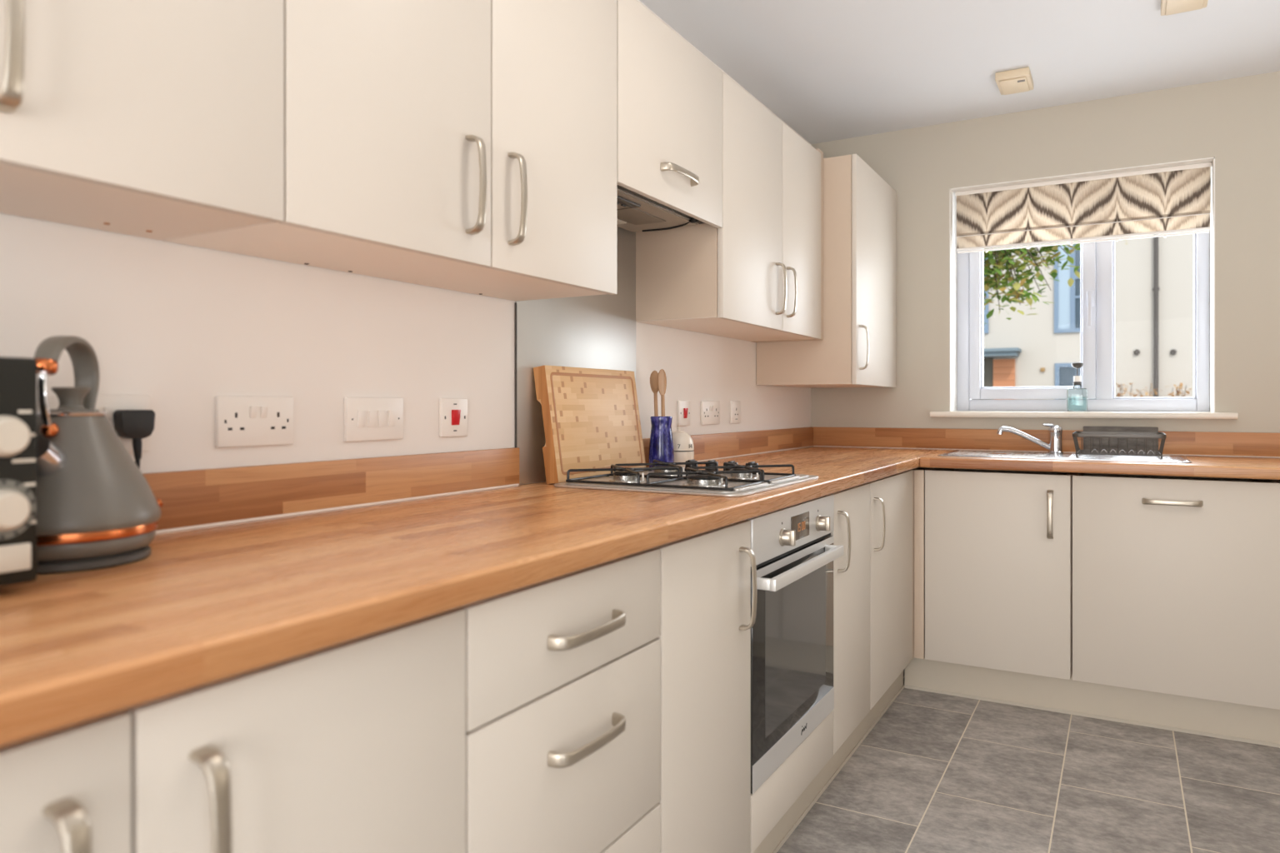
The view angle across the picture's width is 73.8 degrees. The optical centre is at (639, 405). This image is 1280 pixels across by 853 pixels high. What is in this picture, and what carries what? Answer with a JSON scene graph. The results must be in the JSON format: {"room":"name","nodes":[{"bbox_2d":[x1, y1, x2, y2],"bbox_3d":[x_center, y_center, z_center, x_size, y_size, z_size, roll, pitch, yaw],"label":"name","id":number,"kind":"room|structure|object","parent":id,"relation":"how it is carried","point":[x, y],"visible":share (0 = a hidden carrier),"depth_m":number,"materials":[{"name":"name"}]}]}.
{"room":"kitchen","nodes":[
{"label":"kitchen","id":0,"kind":"room"},
{"bbox_2d":[0,0,810,485],"bbox_3d":[-0.815,-0.006,1.408,0.200,2.500,6.900,0,0,30],"label":"wall","id":1,"kind":"structure","parent":0,"point":[182,327],"depth_m":1.53,"materials":[{"name":"beige paint"}]},
{"bbox_2d":[47,394,149,451],"bbox_3d":[-0.786,0.028,1.240,0.015,0.085,0.147,0,0,30],"label":"double socket","id":2,"kind":"object","parent":1,"relation":"attached to","point":[108,404],"visible":0.27,"depth_m":1.26,"materials":[{"name":"white plastic"}]},
{"bbox_2d":[104,406,114,419],"bbox_3d":[-0.777,0.012,1.247,0.006,0.020,0.010,0,0,30],"label":"rocker switch","id":3,"kind":"object","parent":2,"relation":"attached to","point":[109,410],"depth_m":1.25,"materials":[{"name":"white plastic"}]},
{"bbox_2d":[113,410,154,469],"bbox_3d":[-0.752,0.096,1.268,0.025,0.179,0.050,0,0,30],"label":"plug","id":4,"kind":"object","parent":2,"relation":"in","point":[136,425],"visible":0.75,"depth_m":1.26,"materials":[{"name":"black plastic"}]},
{"bbox_2d":[0,0,284,239],"bbox_3d":[-0.800,-0.611,0.895,0.327,0.714,0.799,0,0,30],"label":"upper cabinet","id":5,"kind":"object","parent":1,"relation":"attached to","point":[152,119],"visible":1,"depth_m":1.03,"materials":[{"name":"laminate"}]},
{"bbox_2d":[215,395,293,447],"bbox_3d":[-0.658,0.028,1.465,0.015,0.085,0.147,0,0,30],"label":"double socket","id":6,"kind":"object","parent":1,"relation":"attached to","point":[239,421],"visible":1,"depth_m":1.46,"materials":[{"name":"white plastic"}]},
{"bbox_2d":[250,406,257,418],"bbox_3d":[-0.660,0.012,1.454,0.006,0.020,0.010,0,0,30],"label":"rocker switch","id":7,"kind":"object","parent":6,"relation":"attached to","point":[253,410],"depth_m":1.45,"materials":[{"name":"white plastic"}]},
{"bbox_2d":[260,406,267,418],"bbox_3d":[-0.649,0.012,1.472,0.006,0.020,0.010,0,0,30],"label":"rocker switch","id":8,"kind":"object","parent":6,"relation":"attached to","point":[263,409],"depth_m":1.47,"materials":[{"name":"white plastic"}]},
{"bbox_2d":[142,447,519,535],"bbox_3d":[-0.866,0.152,1.091,0.021,0.095,2.299,0,0,30],"label":"upstand","id":9,"kind":"object","parent":1,"relation":"attached to","point":[192,500],"visible":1,"depth_m":1.56,"materials":[{"name":"brown wood"}]},
{"bbox_2d":[344,397,403,441],"bbox_3d":[-0.527,0.028,1.698,0.014,0.085,0.148,0,0,30],"label":"light switch","id":10,"kind":"object","parent":1,"relation":"attached to","point":[365,418],"visible":1,"depth_m":1.69,"materials":[{"name":"white plastic"}]},
{"bbox_2d":[357,410,365,427],"bbox_3d":[-0.543,0.027,1.662,0.005,0.032,0.017,0,0,30],"label":"rocker switch","id":11,"kind":"object","parent":10,"relation":"attached to","point":[361,414],"depth_m":1.66,"materials":[{"name":"white plastic"}]},
{"bbox_2d":[368,410,375,426],"bbox_3d":[-0.530,0.027,1.685,0.005,0.032,0.017,0,0,30],"label":"rocker switch","id":12,"kind":"object","parent":10,"relation":"attached to","point":[372,414],"depth_m":1.68,"materials":[{"name":"white plastic"}]},
{"bbox_2d":[378,410,385,426],"bbox_3d":[-0.517,0.027,1.708,0.005,0.032,0.017,0,0,30],"label":"rocker switch","id":13,"kind":"object","parent":10,"relation":"attached to","point":[382,414],"depth_m":1.71,"materials":[{"name":"white plastic"}]},
{"bbox_2d":[388,410,395,426],"bbox_3d":[-0.504,0.027,1.731,0.005,0.032,0.017,0,0,30],"label":"rocker switch","id":14,"kind":"object","parent":10,"relation":"attached to","point":[392,414],"depth_m":1.73,"materials":[{"name":"white plastic"}]},
{"bbox_2d":[161,0,617,301],"bbox_3d":[-0.383,-0.611,1.631,0.327,0.714,0.891,0,0,30],"label":"upper cabinet","id":15,"kind":"object","parent":1,"relation":"attached to","point":[463,146],"visible":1,"depth_m":1.49,"materials":[{"name":"laminate"}]},
{"bbox_2d":[439,398,467,437],"bbox_3d":[-0.413,0.028,1.899,0.015,0.085,0.085,0,0,30],"label":"switch","id":16,"kind":"object","parent":1,"relation":"attached to","point":[452,412],"visible":1,"depth_m":1.89,"materials":[{"name":"white plastic"}]},
{"bbox_2d":[451,410,460,424],"bbox_3d":[-0.409,0.028,1.897,0.006,0.034,0.024,0,0,30],"label":"rocker switch","id":17,"kind":"object","parent":16,"relation":"attached to","point":[456,414],"depth_m":1.90,"materials":[{"name":"red plastic"}]},
{"bbox_2d":[515,226,635,484],"bbox_3d":[-0.159,-0.189,2.356,0.006,0.774,0.596,0,0,30],"label":"backsplash","id":18,"kind":"structure","parent":1,"relation":"attached to","point":[597,332],"depth_m":2.29,"materials":[{"name":"metal"}]},
{"bbox_2d":[617,0,722,228],"bbox_3d":[-0.018,-0.741,2.276,0.327,0.454,0.590,0,0,30],"label":"upper cabinet","id":19,"kind":"object","parent":1,"relation":"attached to","point":[670,94],"visible":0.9,"depth_m":2.16,"materials":[{"name":"beige laminate"}]},
{"bbox_2d":[617,185,704,232],"bbox_3d":[-0.042,-0.566,2.290,0.263,0.101,0.555,0,0,30],"label":"hood","id":20,"kind":"object","parent":19,"relation":"attached to","point":[636,212],"visible":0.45,"depth_m":2.35,"materials":[{"name":"grey plastic"}]},
{"bbox_2d":[677,400,689,425],"bbox_3d":[0.152,0.028,2.897,0.015,0.085,0.085,0,0,30],"label":"switch","id":21,"kind":"object","parent":1,"relation":"attached to","point":[683,407],"visible":1,"depth_m":2.89,"materials":[{"name":"white plastic"}]},
{"bbox_2d":[683,408,688,418],"bbox_3d":[0.156,0.028,2.895,0.006,0.034,0.022,0,0,30],"label":"rocker switch","id":22,"kind":"object","parent":21,"relation":"attached to","point":[685,410],"depth_m":2.89,"materials":[{"name":"red plastic"}]},
{"bbox_2d":[700,400,719,424],"bbox_3d":[0.258,0.028,3.084,0.015,0.085,0.147,0,0,30],"label":"double socket","id":23,"kind":"object","parent":1,"relation":"attached to","point":[710,410],"visible":1,"depth_m":3.07,"materials":[{"name":"white plastic"}]},
{"bbox_2d":[642,426,813,467],"bbox_3d":[0.410,0.151,3.346,0.020,0.094,1.682,0,0,30],"label":"upstand","id":24,"kind":"object","parent":1,"relation":"attached to","point":[728,445],"visible":0.56,"depth_m":3.35,"materials":[{"name":"brown wood"}]},
{"bbox_2d":[635,71,823,342],"bbox_3d":[0.373,-0.623,2.966,0.327,0.737,0.992,0,0,30],"label":"upper cabinet","id":25,"kind":"object","parent":1,"relation":"attached to","point":[757,277],"visible":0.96,"depth_m":2.67,"materials":[{"name":"laminate"}]},
{"bbox_2d":[730,401,740,423],"bbox_3d":[0.368,0.028,3.284,0.010,0.085,0.085,0,0,30],"label":"socket","id":26,"kind":"object","parent":1,"relation":"attached to","point":[735,407],"visible":1,"depth_m":3.27,"materials":[{"name":"white plastic"}]},
{"bbox_2d":[640,0,1279,144],"bbox_3d":[0.412,-1.331,0.713,3.020,0.150,6.900,0,0,30],"label":"ceiling","id":27,"kind":"structure","parent":0,"point":[830,70],"depth_m":3.02,"materials":[{"name":"white paint"}]},
{"bbox_2d":[995,67,1033,94],"bbox_3d":[1.436,-1.237,3.265,0.118,0.037,0.180,0,0,30],"label":"ceiling detector","id":28,"kind":"object","parent":27,"relation":"attached to","point":[1020,80],"visible":1,"depth_m":3.22,"materials":[{"name":"beige plastic"}]},
{"bbox_2d":[1160,0,1208,15],"bbox_3d":[1.652,-1.237,2.582,0.122,0.037,0.175,0,0,30],"label":"ceiling detector","id":29,"kind":"object","parent":27,"relation":"attached to","point":[1167,7],"visible":1,"depth_m":2.60,"materials":[{"name":"beige plastic"}]},
{"bbox_2d":[776,670,1279,852],"bbox_3d":[0.338,1.184,0.583,3.020,0.120,6.600,0,0,30],"label":"floor","id":30,"kind":"structure","parent":0,"point":[937,772],"depth_m":2.51,"materials":[{"name":"tile"}]},
{"bbox_2d":[0,608,465,852],"bbox_3d":[-0.657,0.613,0.833,0.635,0.725,0.809,0,0,30],"label":"base cabinet","id":31,"kind":"object","parent":30,"relation":"on","point":[358,745],"visible":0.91,"depth_m":0.81,"materials":[{"name":"beige laminate"}]},
{"bbox_2d":[457,548,660,852],"bbox_3d":[-0.333,0.613,1.405,0.635,0.725,0.505,0,0,30],"label":"drawer unit","id":32,"kind":"object","parent":30,"relation":"on","point":[563,672],"visible":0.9,"depth_m":1.23,"materials":[{"name":"beige laminate"}]},
{"bbox_2d":[654,520,757,852],"bbox_3d":[-0.107,0.613,1.805,0.635,0.725,0.412,0,0,30],"label":"base cabinet","id":33,"kind":"object","parent":30,"relation":"on","point":[707,622],"visible":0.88,"depth_m":1.64,"materials":[{"name":"beige laminate"}]},
{"bbox_2d":[0,446,947,747],"bbox_3d":[-0.034,0.218,1.941,0.630,0.038,4.598,0,0,30],"label":"countertop","id":34,"kind":"structure","parent":33,"relation":"on","point":[207,606],"depth_m":0.99,"materials":[{"name":"brown wood"}]},
{"bbox_2d":[0,356,36,586],"bbox_3d":[-0.854,0.074,0.766,0.305,0.248,0.458,0,0,30],"label":"coffee machine","id":35,"kind":"object","parent":34,"relation":"on","point":[17,375],"visible":1,"depth_m":0.89,"materials":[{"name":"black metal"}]},
{"bbox_2d":[33,335,162,574],"bbox_3d":[-0.722,0.056,1.082,0.199,0.285,0.200,0,0,30],"label":"kettle","id":36,"kind":"object","parent":34,"relation":"on","point":[97,509],"visible":0.89,"depth_m":1.03,"materials":[{"name":"grey metal"}]},
{"bbox_2d":[156,499,162,506],"bbox_3d":[-0.649,0.132,1.150,0.008,0.012,0.011,0,0,-45],"label":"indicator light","id":37,"kind":"object","parent":36,"relation":"on","point":[159,502],"depth_m":1.15,"materials":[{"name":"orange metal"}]},
{"bbox_2d":[533,365,645,484],"bbox_3d":[-0.125,0.049,2.330,0.078,0.299,0.450,0,0,30],"label":"chopping board","id":38,"kind":"object","parent":34,"relation":"on","point":[591,417],"visible":0.91,"depth_m":2.27,"materials":[{"name":"brown wood"}]},
{"bbox_2d":[648,416,674,467],"bbox_3d":[0.065,0.116,2.587,0.078,0.164,0.078,0,0,30],"label":"pot","id":39,"kind":"object","parent":34,"relation":"on","point":[661,443],"visible":0.78,"depth_m":2.56,"materials":[{"name":"ceramic"}]},
{"bbox_2d":[650,370,658,416],"bbox_3d":[0.047,0.030,2.587,0.039,0.270,0.022,0,0,30],"label":"wooden spoon","id":40,"kind":"object","parent":39,"relation":"in","point":[653,377],"visible":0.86,"depth_m":2.58,"materials":[{"name":"brown wood"}]},
{"bbox_2d":[650,370,658,393],"bbox_3d":[0.043,-0.069,2.583,0.040,0.072,0.010,0,0,44],"label":"bowl","id":41,"kind":"object","parent":40,"relation":"on","point":[653,377],"depth_m":2.58,"materials":[{"name":"brown wood"}]},
{"bbox_2d":[657,369,666,416],"bbox_3d":[0.067,0.028,2.573,0.017,0.274,0.046,0,0,30],"label":"wooden spoon","id":42,"kind":"object","parent":39,"relation":"in","point":[662,378],"visible":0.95,"depth_m":2.57,"materials":[{"name":"brown wood"}]},
{"bbox_2d":[657,369,666,395],"bbox_3d":[0.064,-0.067,2.575,0.010,0.084,0.046,0,0,36],"label":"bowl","id":43,"kind":"object","parent":42,"relation":"on","point":[662,378],"depth_m":2.57,"materials":[{"name":"brown wood"}]},
{"bbox_2d":[672,427,694,468],"bbox_3d":[0.123,0.134,2.704,0.098,0.129,0.098,0,0,-15],"label":"timer","id":44,"kind":"object","parent":34,"relation":"on","point":[683,445],"visible":0.65,"depth_m":2.66,"materials":[{"name":"beige plastic"}]},
{"bbox_2d":[554,459,818,497],"bbox_3d":[0.137,0.177,2.197,0.496,0.042,0.578,0,0,30],"label":"gas hob","id":45,"kind":"object","parent":34,"relation":"in","point":[735,480],"visible":1,"depth_m":2.07,"materials":[{"name":"metal"}]},
{"bbox_2d":[750,710,833,852],"bbox_3d":[0.129,0.613,2.257,0.601,0.725,0.605,0,0,30],"label":"panel","id":46,"kind":"object","parent":30,"relation":"on","point":[770,802],"visible":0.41,"depth_m":2.06,"materials":[{"name":"beige wood"}]},
{"bbox_2d":[745,494,843,794],"bbox_3d":[0.176,0.546,2.231,0.594,0.597,0.598,0,0,30],"label":"oven","id":47,"kind":"object","parent":46,"relation":"in","point":[795,552],"visible":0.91,"depth_m":2.06,"materials":[{"name":"black glass"}]},
{"bbox_2d":[752,670,904,852],"bbox_3d":[0.034,1.050,1.610,0.019,0.148,4.088,0,0,30],"label":"plinth","id":48,"kind":"object","parent":30,"relation":"on","point":[780,833],"visible":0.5,"depth_m":2.50,"materials":[{"name":"beige wood"}]},
{"bbox_2d":[830,483,870,754],"bbox_3d":[0.392,0.613,2.687,0.635,0.725,0.401,0,0,30],"label":"base cabinet","id":49,"kind":"object","parent":30,"relation":"on","point":[852,571],"visible":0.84,"depth_m":2.53,"materials":[{"name":"beige laminate"}]},
{"bbox_2d":[867,470,924,709],"bbox_3d":[0.656,0.613,3.151,0.638,0.725,0.664,0,0,30],"label":"base cabinet","id":50,"kind":"object","parent":30,"relation":"on","point":[892,497],"visible":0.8,"depth_m":3.03,"materials":[{"name":"beige laminate"}]},
{"bbox_2d":[925,467,1074,679],"bbox_3d":[1.446,0.613,3.385,0.502,0.725,0.625,0,0,30],"label":"base cabinet","id":51,"kind":"object","parent":30,"relation":"on","point":[998,543],"visible":0.94,"depth_m":3.14,"materials":[{"name":"beige laminate"}]},
{"bbox_2d":[904,650,1279,748],"bbox_3d":[1.954,1.050,2.882,2.068,0.148,0.019,0,0,30],"label":"plinth","id":52,"kind":"object","parent":30,"relation":"on","point":[1222,720],"visible":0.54,"depth_m":3.05,"materials":[{"name":"beige wood"}]},
{"bbox_2d":[1072,472,1279,709],"bbox_3d":[1.928,0.613,3.112,0.600,0.725,0.625,0,0,30],"label":"dishwasher","id":53,"kind":"object","parent":30,"relation":"on","point":[1176,580],"visible":0.98,"depth_m":2.86,"materials":[{"name":"beige laminate"}]},
{"bbox_3d":[2.539,0.613,2.766,0.799,0.725,0.625,0,0,30],"label":"base cabinet","id":54,"kind":"object","parent":30,"relation":"on","visible":0},
{"bbox_2d":[920,450,1279,479],"bbox_3d":[2.083,0.218,3.025,1.983,0.038,0.626,0,0,30],"label":"countertop","id":55,"kind":"structure","parent":54,"relation":"on","point":[1200,467],"depth_m":2.97,"materials":[{"name":"brown wood"}]},
{"bbox_2d":[996,424,1063,453],"bbox_3d":[1.597,0.136,3.492,0.255,0.118,0.058,0,0,10],"label":"mixer tap","id":56,"kind":"object","parent":55,"relation":"on","point":[1055,446],"visible":0.99,"depth_m":3.47,"materials":[{"name":"silver metal"}]},
{"bbox_2d":[937,450,1191,463],"bbox_3d":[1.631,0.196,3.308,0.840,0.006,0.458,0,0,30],"label":"sink","id":57,"kind":"object","parent":55,"relation":"in","point":[1028,455],"visible":0.95,"depth_m":3.22,"materials":[{"name":"metal"}]},
{"bbox_2d":[1072,430,1166,459],"bbox_3d":[1.803,0.148,3.212,0.298,0.088,0.314,0,0,30],"label":"dish rack","id":58,"kind":"object","parent":57,"relation":"on","point":[1077,434],"visible":1,"depth_m":3.14,"materials":[{"name":"grey metal"}]},
{"bbox_2d":[1073,437,1165,456],"bbox_3d":[1.803,0.148,3.212,0.296,0.067,0.313,0,0,30],"label":"wire basket","id":59,"kind":"object","parent":58,"relation":"on","point":[1093,452],"depth_m":3.15,"materials":[{"name":"black metal"}]},
{"bbox_2d":[1083,426,1158,451],"bbox_3d":[1.935,0.141,3.434,0.264,0.108,0.028,0,0,30],"label":"board","id":60,"kind":"object","parent":55,"relation":"on","point":[1112,442],"visible":0.56,"depth_m":3.43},
{"bbox_2d":[810,71,1279,650],"bbox_3d":[2.038,-0.006,3.585,2.620,2.500,0.300,0,0,30],"label":"wall","id":61,"kind":"structure","parent":0,"point":[1236,122],"depth_m":3.51,"materials":[{"name":"beige paint"}]},
{"bbox_2d":[756,154,896,388],"bbox_3d":[0.844,-0.524,3.678,0.444,0.888,0.709,0,0,30],"label":"upper cabinet","id":62,"kind":"object","parent":61,"relation":"attached to","point":[857,348],"visible":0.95,"depth_m":3.36,"materials":[{"name":"laminate"}]},
{"bbox_2d":[813,426,1279,458],"bbox_3d":[1.957,0.151,3.445,2.616,0.094,0.020,0,0,30],"label":"upstand","id":63,"kind":"object","parent":61,"relation":"attached to","point":[1177,443],"visible":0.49,"depth_m":3.66,"materials":[{"name":"brown wood"}]},
{"bbox_2d":[930,156,1238,419],"bbox_3d":[1.849,-0.454,3.633,1.126,1.016,0.282,0,0,30],"label":"window","id":64,"kind":"structure","parent":61,"relation":"in","point":[1097,258],"depth_m":3.65,"materials":[{"name":"white paint"}]},
{"bbox_2d":[1066,363,1087,411],"bbox_3d":[1.855,-0.076,3.613,0.076,0.206,0.070,0,0,30],"label":"glass bottle","id":65,"kind":"object","parent":64,"relation":"on","point":[1077,379],"visible":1,"depth_m":3.61,"materials":[{"name":"teal glass"}]},
{"bbox_2d":[955,162,1211,253],"bbox_3d":[1.839,-0.817,3.600,0.960,0.283,0.039,0,0,30],"label":"blind","id":66,"kind":"object","parent":64,"relation":"attached to","point":[1177,199],"visible":1,"depth_m":3.57,"materials":[{"name":"fabric"}]},
{"label":"outside","id":67,"kind":"structure","parent":0,"visible":0},
{"bbox_3d":[4.110,1.339,7.875,30.000,0.170,9.190,0,0,30],"label":"ground","id":68,"kind":"structure","parent":67,"visible":0},
{"bbox_2d":[983,240,1127,324],"bbox_3d":[3.133,-0.675,7.664,2.259,3.841,1.413,0,0,33],"label":"tree","id":69,"kind":"object","parent":68,"relation":"on","point":[997,258],"visible":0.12,"depth_m":7.46,"materials":[{"name":"green plant"}]},
{"bbox_2d":[971,230,1193,399],"bbox_3d":[5.837,-1.916,10.925,16.000,6.320,1.580,0,0,30],"label":"house","id":70,"kind":"structure","parent":68,"relation":"on","point":[1154,276],"depth_m":10.41,"materials":[{"name":"beige paint"}]},
{"bbox_2d":[1133,349,1139,354],"bbox_3d":[6.018,-0.642,10.322,0.068,0.068,0.050,0,0,30],"label":"wall vent","id":71,"kind":"object","parent":70,"relation":"attached to","point":[1136,352],"depth_m":10.31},
{"bbox_2d":[1170,349,1176,354],"bbox_3d":[6.346,-0.632,10.136,0.068,0.068,0.050,0,0,30],"label":"wall vent","id":72,"kind":"object","parent":70,"relation":"attached to","point":[1172,352],"depth_m":10.13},
{"bbox_2d":[1115,383,1140,397],"bbox_3d":[5.697,0.491,10.052,0.442,1.506,0.382,0,0,-22],"label":"shrub","id":73,"kind":"object","parent":68,"relation":"on","point":[1118,395],"visible":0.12,"depth_m":10.08,"materials":[{"name":"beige plant"}]},
{"bbox_2d":[1133,383,1169,397],"bbox_3d":[5.931,0.492,9.927,0.399,1.504,0.391,0,0,30],"label":"shrub","id":74,"kind":"object","parent":68,"relation":"on","point":[1156,392],"visible":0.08,"depth_m":9.89,"materials":[{"name":"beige plant"}]},
{"bbox_2d":[1167,382,1192,396],"bbox_3d":[6.196,0.491,9.780,0.384,1.507,0.325,0,0,-45],"label":"shrub","id":75,"kind":"object","parent":68,"relation":"on","point":[1178,392],"visible":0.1,"depth_m":9.76,"materials":[{"name":"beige plant"}]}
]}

